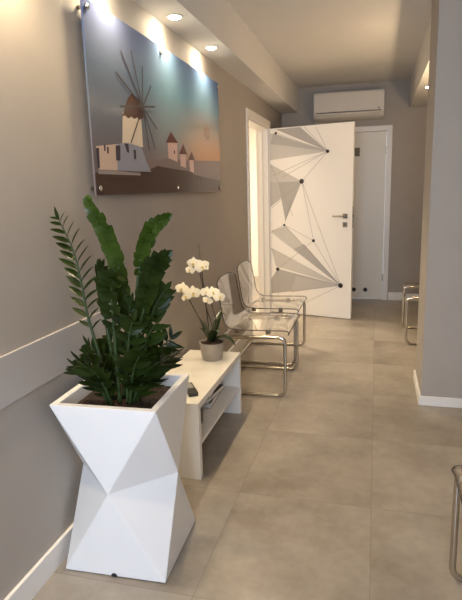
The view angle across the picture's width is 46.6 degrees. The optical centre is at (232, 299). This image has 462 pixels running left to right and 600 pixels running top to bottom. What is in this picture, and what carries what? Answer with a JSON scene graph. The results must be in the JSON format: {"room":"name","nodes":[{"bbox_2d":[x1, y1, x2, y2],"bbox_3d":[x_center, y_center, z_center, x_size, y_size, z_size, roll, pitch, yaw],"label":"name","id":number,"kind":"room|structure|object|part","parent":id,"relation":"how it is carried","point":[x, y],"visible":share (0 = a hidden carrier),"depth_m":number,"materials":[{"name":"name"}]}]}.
{"room":"waiting room","nodes":[
{"label":"waiting room","id":0,"kind":"room"},
{"bbox_2d":[0,0,281,599],"bbox_3d":[-1.472,-0.589,3.598,2.400,2.580,10.900,2,12,15],"label":"wall","id":1,"kind":"structure","parent":0,"point":[46,154],"depth_m":2.03,"materials":[{"name":"beige paint"}]},
{"bbox_2d":[0,296,134,409],"bbox_3d":[-1.065,0.521,0.512,0.010,0.167,4.620,2,12,15],"label":"trim","id":2,"kind":"structure","parent":1,"relation":"attached to","point":[24,369],"depth_m":1.92,"materials":[{"name":"grey paint"}]},
{"bbox_2d":[4,327,250,599],"bbox_3d":[-0.482,0.823,2.758,0.014,0.098,9.044,2,12,15],"label":"baseboard","id":3,"kind":"structure","parent":1,"relation":"attached to","point":[35,579],"depth_m":1.97,"materials":[{"name":"white paint"}]},
{"bbox_2d":[76,0,220,195],"bbox_3d":[-0.349,-0.989,3.022,0.045,0.758,1.871,2,12,15],"label":"wall picture","id":4,"kind":"object","parent":1,"relation":"attached to","point":[154,116],"visible":1,"depth_m":2.63,"materials":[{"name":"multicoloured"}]},
{"bbox_2d":[246,108,271,334],"bbox_3d":[0.225,-0.797,5.546,0.144,2.115,1.120,2,12,15],"label":"trim","id":5,"kind":"structure","parent":1,"relation":"attached to","point":[260,124],"depth_m":5.90,"materials":[{"name":"white paint"}]},
{"bbox_2d":[270,121,354,318],"bbox_3d":[0.818,-0.823,5.774,0.955,2.027,0.101,5,13,29],"label":"door","id":6,"kind":"structure","parent":1,"relation":"in","point":[312,166],"depth_m":5.76,"materials":[{"name":"white paint"}]},
{"bbox_3d":[1.111,-0.870,5.568,0.143,0.050,0.061,5,13,29],"label":"handle","id":7,"kind":"part","parent":6,"relation":"part of","materials":[{"name":"silver metal"}]},
{"bbox_2d":[133,0,297,113],"bbox_3d":[-0.457,-1.515,2.255,0.198,0.282,9.044,2,12,15],"label":"ceiling","id":8,"kind":"structure","parent":0,"point":[204,23],"depth_m":3.64,"materials":[{"name":"paint"}]},
{"bbox_2d":[166,14,182,19],"bbox_3d":[-0.306,-1.481,2.812,0.088,0.013,0.088,2,12,15],"label":"recessed light","id":9,"kind":"object","parent":8,"relation":"in","point":[170,16],"visible":1,"depth_m":2.80,"materials":[{"name":"beige"}]},
{"bbox_3d":[-0.306,-1.481,2.812,0.058,0.012,0.058,2,12,15],"label":"bulb","id":10,"kind":"part","parent":9,"relation":"part of","materials":[{"name":"beige"}]},
{"bbox_2d":[205,45,217,49],"bbox_3d":[-0.139,-1.613,3.437,0.088,0.013,0.088,2,12,15],"label":"recessed light","id":11,"kind":"object","parent":8,"relation":"in","point":[211,47],"visible":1,"depth_m":3.42,"materials":[{"name":"beige"}]},
{"bbox_2d":[32,276,461,599],"bbox_3d":[-0.401,0.761,3.545,4.570,0.100,11.000,2,12,15],"label":"floor","id":12,"kind":"structure","parent":0,"point":[338,486],"depth_m":2.59,"materials":[{"name":"tile"}]},
{"bbox_2d":[50,373,195,582],"bbox_3d":[-0.407,0.662,2.110,0.400,0.663,0.393,1,12,13],"label":"planter","id":13,"kind":"object","parent":12,"relation":"on","point":[134,517],"visible":0.88,"depth_m":1.96,"materials":[{"name":"white paint"}]},
{"bbox_2d":[50,195,185,408],"bbox_3d":[-0.413,0.046,1.970,0.482,0.855,0.340,1,12,13],"label":"leafy plant","id":14,"kind":"object","parent":13,"relation":"in","point":[142,359],"visible":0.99,"depth_m":1.93,"materials":[{"name":"green plant"}]},
{"bbox_2d":[166,350,241,479],"bbox_3d":[-0.216,0.604,3.048,0.334,0.398,0.848,2,12,15],"label":"coffee table","id":15,"kind":"object","parent":12,"relation":"on","point":[205,376],"visible":0.6,"depth_m":2.94,"materials":[{"name":"white wood"}]},
{"bbox_3d":[-0.319,0.702,2.666,0.334,0.364,0.034,2,12,15],"label":"panel","id":16,"kind":"part","parent":15,"relation":"part of","materials":[{"name":"white wood"}]},
{"bbox_2d":[187,382,197,396],"bbox_3d":[-0.217,0.455,2.728,0.048,0.023,0.150,-5,12,-16],"label":"remote control","id":17,"kind":"object","parent":15,"relation":"on","point":[191,391],"visible":0.69,"depth_m":2.68,"materials":[{"name":"grey plastic"}]},
{"bbox_2d":[200,409,202,423],"bbox_3d":[-0.229,0.639,2.945,0.131,0.008,0.180,-2,12,-2],"label":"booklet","id":18,"kind":"object","parent":15,"relation":"on","point":[201,410],"visible":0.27,"depth_m":2.94,"materials":[{"name":"white paper"}]},
{"bbox_2d":[175,244,235,361],"bbox_3d":[-0.148,0.024,3.152,0.311,0.692,0.241,-7,13,-25],"label":"potted orchid","id":19,"kind":"object","parent":15,"relation":"on","point":[211,348],"visible":1,"depth_m":3.16,"materials":[{"name":"white plant"}]},
{"bbox_3d":[-0.299,-0.074,3.160,0.092,0.067,0.007,11,-3,12],"label":"flower","id":20,"kind":"part","parent":19,"relation":"part of","materials":[{"name":"beige plant"}]},
{"bbox_3d":[-0.276,-0.025,3.155,0.074,0.054,0.006,-19,-24,23],"label":"flower","id":21,"kind":"part","parent":19,"relation":"part of","materials":[{"name":"beige plant"}]},
{"bbox_3d":[-0.250,-0.181,3.139,0.066,0.048,0.005,11,-2,18],"label":"flower","id":22,"kind":"part","parent":19,"relation":"part of","materials":[{"name":"beige plant"}]},
{"bbox_3d":[-0.235,-0.050,3.142,0.100,0.074,0.008,-4,0,-8],"label":"flower","id":23,"kind":"part","parent":19,"relation":"part of","materials":[{"name":"beige plant"}]},
{"bbox_3d":[-0.231,-0.222,3.125,0.083,0.061,0.006,3,6,8],"label":"flower","id":24,"kind":"part","parent":19,"relation":"part of","materials":[{"name":"beige plant"}]},
{"bbox_3d":[-0.183,-0.202,3.105,0.096,0.070,0.008,-24,6,-6],"label":"flower","id":25,"kind":"part","parent":19,"relation":"part of","materials":[{"name":"beige plant"}]},
{"bbox_3d":[-0.155,-0.052,3.138,0.083,0.061,0.006,8,-11,2],"label":"flower","id":26,"kind":"part","parent":19,"relation":"part of","materials":[{"name":"beige plant"}]},
{"bbox_3d":[-0.155,0.032,3.165,0.071,0.489,0.035,-3,12,-7],"label":"flower stem","id":27,"kind":"part","parent":19,"relation":"part of","materials":[{"name":"brown"}]},
{"bbox_3d":[-0.146,-0.003,3.134,0.066,0.048,0.005,22,-17,-1],"label":"flower","id":28,"kind":"part","parent":19,"relation":"part of","materials":[{"name":"white plant"}]},
{"bbox_3d":[-0.126,0.303,3.242,0.152,0.108,0.152,2,12,15],"label":"pot","id":29,"kind":"part","parent":19,"relation":"part of","materials":[{"name":"grey ceramic"}]},
{"bbox_3d":[-0.119,-0.051,3.128,0.092,0.067,0.007,-8,-16,-13],"label":"flower","id":30,"kind":"part","parent":19,"relation":"part of","materials":[{"name":"white plant"}]},
{"bbox_3d":[-0.093,0.115,3.182,0.072,0.316,0.027,6,14,33],"label":"flower stem","id":31,"kind":"part","parent":19,"relation":"part of","materials":[{"name":"brown"}]},
{"bbox_3d":[-0.081,-0.024,3.117,0.083,0.061,0.006,-3,-6,-25],"label":"flower","id":32,"kind":"part","parent":19,"relation":"part of","materials":[{"name":"beige plant"}]},
{"bbox_2d":[201,392,220,408],"bbox_3d":[-0.198,0.575,3.197,0.201,0.032,0.270,1,12,11],"label":"magazine","id":33,"kind":"object","parent":15,"relation":"on","point":[210,404],"visible":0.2,"depth_m":3.06,"materials":[{"name":"white paper"}]},
{"bbox_2d":[204,384,223,404],"bbox_3d":[-0.191,0.548,3.179,0.191,0.026,0.260,3,12,20],"label":"magazine","id":34,"kind":"object","parent":33,"relation":"on","point":[219,388],"visible":0.27,"depth_m":3.17,"materials":[{"name":"white paper"}]},
{"bbox_2d":[200,386,238,442],"bbox_3d":[-0.220,0.630,3.054,0.326,0.018,0.779,2,12,15],"label":"shelf","id":35,"kind":"object","parent":15,"relation":"attached to","point":[211,416],"depth_m":3.04,"materials":[{"name":"white wood"}]},
{"bbox_3d":[-0.113,0.539,3.436,0.334,0.364,0.034,2,12,15],"label":"panel","id":36,"kind":"part","parent":15,"relation":"part of","materials":[{"name":"white wood"}]},
{"bbox_2d":[216,272,299,396],"bbox_3d":[0.186,0.212,3.905,0.536,0.799,0.595,2,12,15],"label":"chair","id":37,"kind":"object","parent":12,"relation":"on","point":[284,368],"visible":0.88,"depth_m":3.74,"materials":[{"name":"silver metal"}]},
{"bbox_3d":[0.184,0.390,3.943,0.521,0.435,0.595,2,12,15],"label":"frame","id":38,"kind":"part","parent":37,"relation":"part of","materials":[{"name":"silver metal"}]},
{"bbox_2d":[237,260,306,365],"bbox_3d":[0.328,0.076,4.551,0.536,0.799,0.595,2,12,15],"label":"chair","id":39,"kind":"object","parent":12,"relation":"on","point":[287,300],"visible":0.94,"depth_m":4.62,"materials":[{"name":"silver metal"}]},
{"bbox_3d":[0.326,0.254,4.590,0.521,0.435,0.595,2,12,15],"label":"frame","id":40,"kind":"part","parent":39,"relation":"part of","materials":[{"name":"silver metal"}]},
{"bbox_2d":[401,283,418,344],"bbox_3d":[1.843,-0.045,4.944,0.536,0.799,0.595,2,12,15],"label":"chair","id":41,"kind":"object","parent":12,"relation":"on","point":[404,307],"visible":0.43,"depth_m":4.80,"materials":[{"name":"silver metal"}]},
{"bbox_2d":[449,465,461,581],"bbox_3d":[0.935,0.682,1.516,0.536,0.799,0.595,2,12,15],"label":"chair","id":42,"kind":"object","parent":12,"relation":"on","point":[457,496],"visible":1,"depth_m":1.87,"materials":[{"name":"silver metal"}]},
{"bbox_2d":[227,0,431,87],"bbox_3d":[0.423,-1.673,1.959,2.300,0.100,9.394,2,12,15],"label":"ceiling","id":43,"kind":"structure","parent":0,"point":[316,43],"depth_m":4.29,"materials":[{"name":"paint"}]},
{"bbox_2d":[282,80,426,299],"bbox_3d":[1.680,-1.285,6.579,2.150,2.580,0.130,2,12,15],"label":"wall","id":44,"kind":"structure","parent":0,"point":[409,124],"depth_m":6.40,"materials":[{"name":"beige paint"}]},
{"bbox_2d":[313,89,384,122],"bbox_3d":[1.354,-2.273,6.281,0.800,0.312,0.203,2,12,15],"label":"air conditioner","id":45,"kind":"object","parent":44,"relation":"attached to","point":[362,104],"visible":1,"depth_m":6.20,"materials":[{"name":"beige plastic"}]},
{"bbox_3d":[1.329,-2.284,6.183,0.776,0.203,0.006,2,12,15],"label":"panel","id":46,"kind":"part","parent":45,"relation":"part of","materials":[{"name":"beige plastic"}]},
{"bbox_2d":[352,131,386,298],"bbox_3d":[1.468,-1.016,6.641,0.796,2.026,0.060,2,12,15],"label":"door","id":47,"kind":"structure","parent":44,"relation":"in","point":[370,147],"depth_m":6.57,"materials":[{"name":"beige paint"}]},
{"bbox_3d":[1.496,-1.781,6.457,0.060,0.100,0.008,2,12,15],"label":"sign plate","id":48,"kind":"part","parent":47,"relation":"part of","materials":[{"name":"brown metal"}]},
{"bbox_2d":[355,125,392,299],"bbox_3d":[1.458,-1.039,6.615,0.915,2.095,0.014,2,12,15],"label":"trim","id":49,"kind":"structure","parent":44,"relation":"attached to","point":[389,128],"depth_m":6.45,"materials":[{"name":"white paint"}]},
{"bbox_2d":[388,292,418,300],"bbox_3d":[1.639,-0.057,6.775,2.006,0.098,0.014,2,12,15],"label":"baseboard","id":50,"kind":"structure","parent":44,"relation":"attached to","point":[391,295],"depth_m":6.66,"materials":[{"name":"white paint"}]},
{"bbox_2d":[409,17,430,106],"bbox_3d":[1.929,-2.082,4.756,0.525,0.300,2.874,2,12,15],"label":"ceiling","id":51,"kind":"structure","parent":0,"point":[418,93],"depth_m":4.87,"materials":[{"name":"paint"}]},
{"bbox_2d":[416,0,461,397],"bbox_3d":[1.517,-0.627,3.391,0.556,2.580,0.502,2,12,15],"label":"wall","id":52,"kind":"structure","parent":0,"point":[439,331],"depth_m":3.26,"materials":[{"name":"beige paint"}]},
{"bbox_3d":[1.482,-0.328,1.935,0.130,2.580,9.144,2,12,15],"label":"wall","id":53,"kind":"structure","parent":0,"visible":0},
{"bbox_2d":[413,370,461,407],"bbox_3d":[1.187,0.887,2.317,0.570,0.062,9.030,2,12,15],"label":"baseboard","id":54,"kind":"structure","parent":53,"relation":"attached to","point":[422,400],"depth_m":3.44,"materials":[{"name":"white paint"}]}
]}

